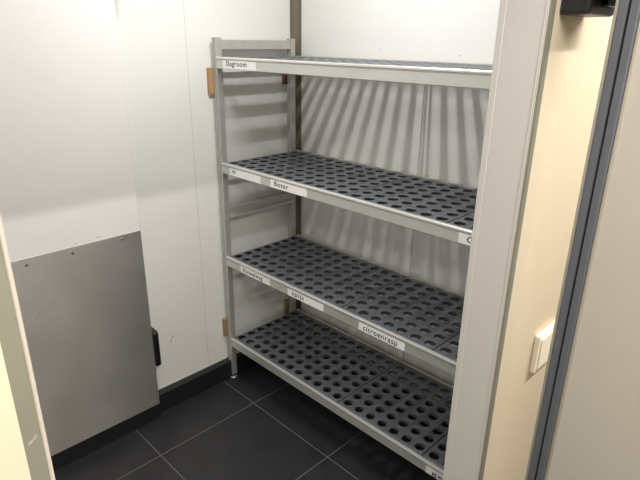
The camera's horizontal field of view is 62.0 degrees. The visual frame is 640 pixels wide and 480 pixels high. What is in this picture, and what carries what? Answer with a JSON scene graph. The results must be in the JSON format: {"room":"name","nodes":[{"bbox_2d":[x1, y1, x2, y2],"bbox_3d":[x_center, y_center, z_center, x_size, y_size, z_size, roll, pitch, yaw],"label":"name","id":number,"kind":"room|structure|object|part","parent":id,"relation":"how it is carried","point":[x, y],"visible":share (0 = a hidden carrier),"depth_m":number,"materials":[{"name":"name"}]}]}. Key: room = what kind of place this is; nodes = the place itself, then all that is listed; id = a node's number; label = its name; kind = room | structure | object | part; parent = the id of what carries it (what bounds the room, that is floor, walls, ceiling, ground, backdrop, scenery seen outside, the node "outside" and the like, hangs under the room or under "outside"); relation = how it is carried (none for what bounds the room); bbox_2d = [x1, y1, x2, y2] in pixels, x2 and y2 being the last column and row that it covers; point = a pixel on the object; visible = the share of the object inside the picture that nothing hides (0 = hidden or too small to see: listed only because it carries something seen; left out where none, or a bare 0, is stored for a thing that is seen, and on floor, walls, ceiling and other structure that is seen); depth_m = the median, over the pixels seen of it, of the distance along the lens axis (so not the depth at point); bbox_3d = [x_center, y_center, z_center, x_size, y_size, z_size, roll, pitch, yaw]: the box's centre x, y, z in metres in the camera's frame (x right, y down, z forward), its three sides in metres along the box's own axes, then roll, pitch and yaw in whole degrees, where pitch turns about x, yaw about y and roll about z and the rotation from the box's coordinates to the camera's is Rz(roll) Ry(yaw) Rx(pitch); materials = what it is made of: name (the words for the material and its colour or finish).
{"room":"walk-in cold room","nodes":[
{"label":"walk-in cold room","id":0,"kind":"room"},
{"bbox_2d":[115,0,289,388],"bbox_3d":[-0.912,-0.326,2.103,0.100,2.500,2.290,20,28,41],"label":"wall","id":1,"kind":"structure","parent":0,"point":[153,42],"depth_m":2.44,"materials":[{"name":"white paint"}]},
{"bbox_2d":[0,0,160,470],"bbox_3d":[-1.080,-0.047,1.894,0.081,2.120,0.961,20,28,41],"label":"door","id":2,"kind":"structure","parent":1,"relation":"in","point":[69,213],"depth_m":2.00,"materials":[{"name":"white paint"}]},
{"bbox_3d":[-1.067,0.472,2.062,0.002,0.865,0.894,20,28,41],"label":"kick plate","id":3,"kind":"part","parent":2,"relation":"part of","materials":[{"name":"silver metal"}]},
{"bbox_2d":[183,2,208,363],"bbox_3d":[-0.562,-0.467,2.348,0.001,2.398,0.002,20,28,41],"label":"trim","id":4,"kind":"structure","parent":1,"relation":"attached to","point":[183,2],"depth_m":2.41,"materials":[{"name":"grey"}]},
{"bbox_2d":[206,68,214,93],"bbox_3d":[-0.473,-0.698,2.336,0.023,0.110,0.040,20,28,41],"label":"wooden block","id":5,"kind":"object","parent":1,"relation":"attached to","point":[210,76],"visible":0.58,"depth_m":2.32,"materials":[{"name":"brown wood"}]},
{"bbox_2d":[158,334,290,411],"bbox_3d":[-0.469,0.676,2.864,0.040,0.102,0.970,20,28,41],"label":"baseboard","id":6,"kind":"structure","parent":1,"relation":"attached to","point":[171,395],"depth_m":2.71,"materials":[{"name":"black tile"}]},
{"bbox_2d":[290,0,300,326],"bbox_3d":[-0.124,-0.606,2.736,0.039,2.398,0.039,20,28,41],"label":"trim","id":7,"kind":"structure","parent":1,"relation":"attached to","point":[295,5],"depth_m":2.68,"materials":[{"name":"brown"}]},
{"bbox_2d":[54,348,445,479],"bbox_3d":[0.230,1.383,1.221,3.795,0.050,4.310,20,28,41],"label":"floor","id":8,"kind":"structure","parent":0,"point":[254,424],"depth_m":2.38,"materials":[{"name":"tile"}]},
{"bbox_2d":[211,37,492,479],"bbox_3d":[0.237,0.077,2.210,1.557,1.702,0.477,20,28,41],"label":"shelving rack","id":9,"kind":"object","parent":8,"relation":"on","point":[297,263],"visible":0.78,"depth_m":2.28,"materials":[{"name":"metal"}]},
{"bbox_3d":[-0.453,-0.075,2.560,0.029,1.678,0.028,20,28,41],"label":"post","id":10,"kind":"part","parent":9,"relation":"part of","materials":[{"name":"metal"}]},
{"bbox_2d":[222,317,227,335],"bbox_3d":[-0.487,0.451,2.769,0.023,0.100,0.034,20,28,41],"label":"wooden block","id":11,"kind":"object","parent":9,"relation":"attached to","point":[224,320],"visible":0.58,"depth_m":2.76,"materials":[{"name":"brown wood"}]},
{"bbox_3d":[-0.290,-0.887,2.417,0.022,0.038,0.399,20,28,41],"label":"frame rail","id":12,"kind":"part","parent":9,"relation":"part of","materials":[{"name":"metal"}]},
{"bbox_3d":[-0.296,-0.180,2.678,0.034,0.047,0.399,20,28,41],"label":"frame rail","id":13,"kind":"part","parent":9,"relation":"part of","materials":[{"name":"metal"}]},
{"bbox_3d":[-0.306,0.527,2.943,0.034,0.040,0.399,20,28,41],"label":"frame rail","id":14,"kind":"part","parent":9,"relation":"part of","materials":[{"name":"metal"}]},
{"bbox_3d":[-0.175,-0.355,2.494,0.302,0.026,0.440,20,28,41],"label":"perforated panel","id":15,"kind":"part","parent":9,"relation":"part of","materials":[{"name":"grey plastic"}]},
{"bbox_3d":[-0.181,0.079,2.657,0.302,0.026,0.440,20,28,41],"label":"perforated panel","id":16,"kind":"part","parent":9,"relation":"part of","materials":[{"name":"grey plastic"}]},
{"bbox_2d":[282,74,286,83],"bbox_3d":[-0.171,-0.793,2.623,0.023,0.050,0.026,20,28,41],"label":"wooden block","id":17,"kind":"object","parent":9,"relation":"attached to","point":[284,76],"visible":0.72,"depth_m":2.61,"materials":[{"name":"brown wood"}]},
{"bbox_3d":[-0.187,0.506,2.817,0.302,0.026,0.440,20,28,41],"label":"perforated panel","id":18,"kind":"part","parent":9,"relation":"part of","materials":[{"name":"grey plastic"}]},
{"bbox_2d":[284,299,288,313],"bbox_3d":[-0.187,0.384,3.065,0.023,0.085,0.035,20,28,41],"label":"wooden block","id":19,"kind":"object","parent":9,"relation":"attached to","point":[286,302],"visible":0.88,"depth_m":3.05,"materials":[{"name":"brown wood"}]},
{"bbox_3d":[-0.169,-0.784,2.333,0.302,0.026,0.440,20,28,41],"label":"perforated panel","id":20,"kind":"part","parent":9,"relation":"part of","materials":[{"name":"grey plastic"}]},
{"bbox_3d":[-0.150,-0.178,2.845,0.029,1.678,0.028,20,28,41],"label":"post","id":21,"kind":"part","parent":9,"relation":"part of","materials":[{"name":"metal"}]},
{"bbox_3d":[0.074,0.601,2.574,0.430,0.026,0.440,20,28,41],"label":"perforated panel","id":22,"kind":"part","parent":9,"relation":"part of","materials":[{"name":"grey plastic"}]},
{"bbox_3d":[0.071,0.719,2.283,1.484,0.048,0.024,20,28,41],"label":"shelf","id":23,"kind":"part","parent":9,"relation":"part of","materials":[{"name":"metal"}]},
{"bbox_3d":[0.080,0.174,2.414,0.430,0.026,0.440,20,28,41],"label":"perforated panel","id":24,"kind":"part","parent":9,"relation":"part of","materials":[{"name":"grey plastic"}]},
{"bbox_3d":[0.086,-0.260,2.251,0.430,0.026,0.440,20,28,41],"label":"perforated panel","id":25,"kind":"part","parent":9,"relation":"part of","materials":[{"name":"grey plastic"}]},
{"bbox_3d":[0.077,0.291,2.122,1.484,0.048,0.024,20,28,41],"label":"shelf","id":26,"kind":"part","parent":9,"relation":"part of","materials":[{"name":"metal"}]},
{"bbox_3d":[0.083,-0.143,1.960,1.484,0.048,0.024,20,28,41],"label":"shelf","id":27,"kind":"part","parent":9,"relation":"part of","materials":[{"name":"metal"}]},
{"bbox_3d":[0.089,-0.572,1.799,1.484,0.048,0.024,20,28,41],"label":"shelf","id":28,"kind":"part","parent":9,"relation":"part of","materials":[{"name":"metal"}]},
{"bbox_3d":[0.092,-0.689,2.090,0.430,0.026,0.440,20,28,41],"label":"perforated panel","id":29,"kind":"part","parent":9,"relation":"part of","materials":[{"name":"grey plastic"}]},
{"bbox_3d":[0.381,0.713,2.288,0.430,0.026,0.440,20,28,41],"label":"perforated panel","id":30,"kind":"part","parent":9,"relation":"part of","materials":[{"name":"grey plastic"}]},
{"bbox_3d":[0.387,0.285,2.128,0.430,0.026,0.440,20,28,41],"label":"perforated panel","id":31,"kind":"part","parent":9,"relation":"part of","materials":[{"name":"grey plastic"}]},
{"bbox_3d":[0.393,-0.148,1.965,0.430,0.026,0.440,20,28,41],"label":"perforated panel","id":32,"kind":"part","parent":9,"relation":"part of","materials":[{"name":"grey plastic"}]},
{"bbox_3d":[0.399,-0.577,1.805,0.430,0.026,0.440,20,28,41],"label":"perforated panel","id":33,"kind":"part","parent":9,"relation":"part of","materials":[{"name":"grey plastic"}]},
{"bbox_3d":[0.645,0.808,2.043,0.307,0.026,0.440,20,28,41],"label":"perforated panel","id":34,"kind":"part","parent":9,"relation":"part of","materials":[{"name":"grey plastic"}]},
{"bbox_3d":[0.651,0.381,1.883,0.307,0.026,0.440,20,28,41],"label":"perforated panel","id":35,"kind":"part","parent":9,"relation":"part of","materials":[{"name":"grey plastic"}]},
{"bbox_3d":[0.657,-0.053,1.720,0.307,0.026,0.440,20,28,41],"label":"perforated panel","id":36,"kind":"part","parent":9,"relation":"part of","materials":[{"name":"grey plastic"}]},
{"bbox_2d":[0,0,612,479],"bbox_3d":[0.173,0.163,0.842,0.012,2.500,4.310,20,28,41],"label":"wall","id":37,"kind":"structure","parent":0,"point":[578,45],"depth_m":1.05,"materials":[{"name":"beige paint"}]},
{"bbox_2d":[0,0,556,479],"bbox_3d":[0.036,0.388,0.841,0.089,2.076,0.840,20,28,41],"label":"door frame","id":38,"kind":"structure","parent":37,"relation":"attached to","point":[524,27],"depth_m":0.95,"materials":[{"name":"beige"}]},
{"bbox_2d":[529,320,554,372],"bbox_3d":[0.523,0.244,1.229,0.016,0.096,0.119,20,28,41],"label":"light switch","id":39,"kind":"object","parent":37,"relation":"attached to","point":[542,342],"visible":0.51,"depth_m":1.20,"materials":[{"name":"beige plastic"}]},
{"bbox_3d":[0.527,0.245,1.225,0.003,0.078,0.101,20,28,41],"label":"plate","id":40,"kind":"part","parent":39,"relation":"part of","materials":[{"name":"beige plastic"}]},
{"bbox_2d":[525,0,639,479],"bbox_3d":[0.750,0.408,0.792,0.997,2.070,0.159,20,28,41],"label":"door","id":41,"kind":"structure","parent":37,"relation":"in","point":[587,425],"depth_m":0.88,"materials":[{"name":"silver metal"}]},
{"bbox_3d":[0.488,-0.437,0.826,0.107,0.138,0.059,20,28,41],"label":"hinge arm","id":42,"kind":"part","parent":41,"relation":"part of","materials":[{"name":"black metal"}]},
{"bbox_2d":[301,0,499,406],"bbox_3d":[0.468,-0.373,2.281,1.595,2.500,0.080,20,28,41],"label":"wall","id":43,"kind":"structure","parent":0,"point":[369,122],"depth_m":2.34,"materials":[{"name":"white paint"}]},
{"bbox_2d":[298,334,449,426],"bbox_3d":[0.427,0.768,2.652,1.555,0.102,0.030,20,28,41],"label":"baseboard","id":44,"kind":"structure","parent":43,"relation":"attached to","point":[353,363],"depth_m":2.71,"materials":[{"name":"black tile"}]},
{"bbox_2d":[400,85,424,380],"bbox_3d":[0.414,0.004,2.410,0.010,1.498,0.005,20,28,41],"label":"trim","id":45,"kind":"structure","parent":43,"relation":"attached to","point":[423,86],"depth_m":2.27,"materials":[{"name":"white metal"}]}
]}

